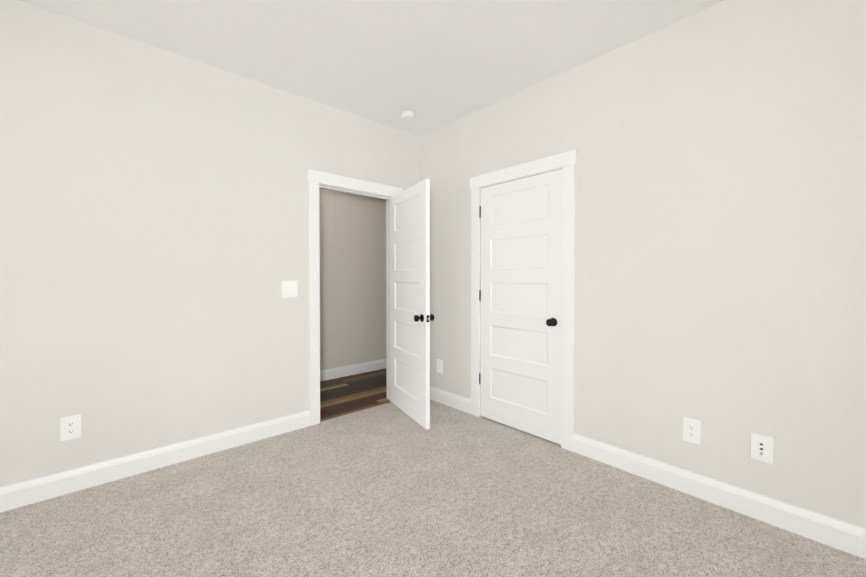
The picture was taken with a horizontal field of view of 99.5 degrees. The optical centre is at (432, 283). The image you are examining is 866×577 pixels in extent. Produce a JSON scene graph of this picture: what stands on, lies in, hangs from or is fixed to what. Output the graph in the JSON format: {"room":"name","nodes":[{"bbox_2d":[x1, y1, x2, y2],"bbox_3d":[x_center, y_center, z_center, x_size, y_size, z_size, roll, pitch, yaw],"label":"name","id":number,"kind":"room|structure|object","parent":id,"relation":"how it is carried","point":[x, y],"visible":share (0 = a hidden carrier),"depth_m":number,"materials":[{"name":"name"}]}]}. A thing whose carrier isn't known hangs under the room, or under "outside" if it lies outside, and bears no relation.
{"room":"empty bedroom","nodes":[
{"label":"empty bedroom","id":0,"kind":"room"},
{"bbox_2d":[0,0,418,486],"bbox_3d":[-1.482,-0.166,2.761,6.740,2.740,0.120,-1,1,-42],"label":"wall","id":1,"kind":"structure","parent":0,"point":[154,248],"depth_m":2.35,"materials":[{"name":"paint"}]},
{"bbox_2d":[60,414,81,440],"bbox_3d":[-2.102,0.838,2.127,0.087,0.136,0.007,-1,1,-42],"label":"outlet","id":2,"kind":"object","parent":1,"relation":"attached to","point":[70,427],"visible":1,"depth_m":2.12,"materials":[{"name":"white plastic"}]},
{"bbox_2d":[0,410,309,512],"bbox_3d":[-2.431,1.152,1.828,3.756,0.130,0.014,-1,1,-42],"label":"baseboard","id":3,"kind":"structure","parent":1,"relation":"attached to","point":[24,493],"depth_m":2.33,"materials":[{"name":"white paint"}]},
{"bbox_2d":[281,281,297,297],"bbox_3d":[-1.159,0.047,2.966,0.130,0.136,0.019,-1,1,-42],"label":"switch plate","id":4,"kind":"object","parent":1,"relation":"attached to","point":[289,288],"visible":1,"depth_m":2.96,"materials":[{"name":"white plastic"}]},
{"bbox_2d":[307,169,402,425],"bbox_3d":[-0.724,0.120,3.452,0.998,2.150,0.164,-1,1,-42],"label":"door frame","id":5,"kind":"structure","parent":1,"relation":"attached to","point":[315,179],"depth_m":3.12,"materials":[{"name":"white paint"}]},
{"bbox_2d":[390,179,433,429],"bbox_3d":[-0.248,0.170,3.303,0.289,2.030,0.800,-1,1,-42],"label":"hall door","id":6,"kind":"structure","parent":1,"relation":"in","point":[411,317],"depth_m":3.22,"materials":[{"name":"white paint"}]},
{"bbox_2d":[319,188,385,369],"bbox_3d":[-1.362,-0.189,4.489,4.240,2.740,0.120,-1,1,-42],"label":"wall","id":7,"kind":"structure","parent":0,"point":[352,291],"depth_m":4.68,"materials":[{"name":"paint"}]},
{"bbox_2d":[320,359,385,380],"bbox_3d":[-1.317,1.117,4.457,4.000,0.130,0.014,-1,1,-42],"label":"baseboard","id":8,"kind":"structure","parent":7,"relation":"attached to","point":[338,372],"depth_m":4.70,"materials":[{"name":"white paint"}]},
{"bbox_2d":[320,368,390,421],"bbox_3d":[-0.963,1.239,4.069,4.240,0.096,1.308,-1,1,-42],"label":"floor","id":9,"kind":"structure","parent":0,"point":[342,396],"depth_m":3.96,"materials":[{"name":"brown wood"}]},
{"bbox_2d":[18,0,724,135],"bbox_3d":[0.002,-1.563,1.104,6.740,0.100,6.940,-1,1,-42],"label":"ceiling","id":10,"kind":"structure","parent":0,"point":[431,65],"depth_m":2.30,"materials":[{"name":"paint"}]},
{"bbox_2d":[400,111,414,119],"bbox_3d":[-0.235,-1.525,3.346,0.133,0.038,0.133,-1,1,-42],"label":"smoke detector","id":11,"kind":"object","parent":10,"relation":"attached to","point":[406,115],"visible":1,"depth_m":3.31,"materials":[{"name":"white plastic"}]},
{"bbox_2d":[0,399,865,576],"bbox_3d":[0.219,1.286,0.457,6.140,0.100,5.632,-1,1,-42],"label":"floor carpet","id":12,"kind":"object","parent":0,"point":[390,489],"visible":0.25,"depth_m":1.89,"materials":[{"name":"beige carpet"}]},
{"bbox_2d":[419,0,865,528],"bbox_3d":[1.786,-0.153,1.850,0.120,2.740,5.620,-1,1,-42],"label":"wall","id":13,"kind":"structure","parent":0,"point":[720,229],"depth_m":2.02,"materials":[{"name":"paint"}]},
{"bbox_2d":[437,359,442,373],"bbox_3d":[0.067,0.830,3.666,0.007,0.136,0.087,-1,1,-42],"label":"outlet","id":14,"kind":"object","parent":13,"relation":"attached to","point":[439,366],"visible":1,"depth_m":3.66,"materials":[{"name":"white plastic"}]},
{"bbox_2d":[430,386,470,413],"bbox_3d":[0.102,1.128,3.627,0.014,0.130,0.750,-1,1,-42],"label":"baseboard","id":15,"kind":"structure","parent":13,"relation":"attached to","point":[455,401],"depth_m":3.54,"materials":[{"name":"white paint"}]},
{"bbox_2d":[479,169,562,444],"bbox_3d":[0.688,0.173,3.003,0.180,2.033,0.817,-1,1,-42],"label":"closet door","id":16,"kind":"structure","parent":13,"relation":"in","point":[520,299],"depth_m":2.95,"materials":[{"name":"white paint"}]},
{"bbox_2d":[470,149,576,451],"bbox_3d":[0.730,0.169,3.020,0.120,2.064,0.824,-1,1,-42],"label":"door frame","id":17,"kind":"structure","parent":13,"relation":"in","point":[511,180],"depth_m":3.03,"materials":[{"name":"white paint"}]},
{"bbox_2d":[683,417,700,444],"bbox_3d":[1.484,0.847,2.102,0.007,0.136,0.087,-1,1,-42],"label":"outlet","id":18,"kind":"object","parent":13,"relation":"attached to","point":[691,430],"visible":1,"depth_m":2.10,"materials":[{"name":"white plastic"}]},
{"bbox_2d":[573,433,865,558],"bbox_3d":[2.265,1.160,1.240,0.014,0.130,3.746,-1,1,-42],"label":"baseboard","id":19,"kind":"structure","parent":13,"relation":"attached to","point":[834,533],"depth_m":1.95,"materials":[{"name":"white paint"}]},
{"bbox_2d":[750,433,772,463],"bbox_3d":[1.683,0.847,1.878,0.014,0.136,0.087,-1,1,-42],"label":"outlet plate","id":20,"kind":"object","parent":13,"relation":"attached to","point":[761,447],"visible":1,"depth_m":1.88,"materials":[{"name":"white plastic"}]}
]}

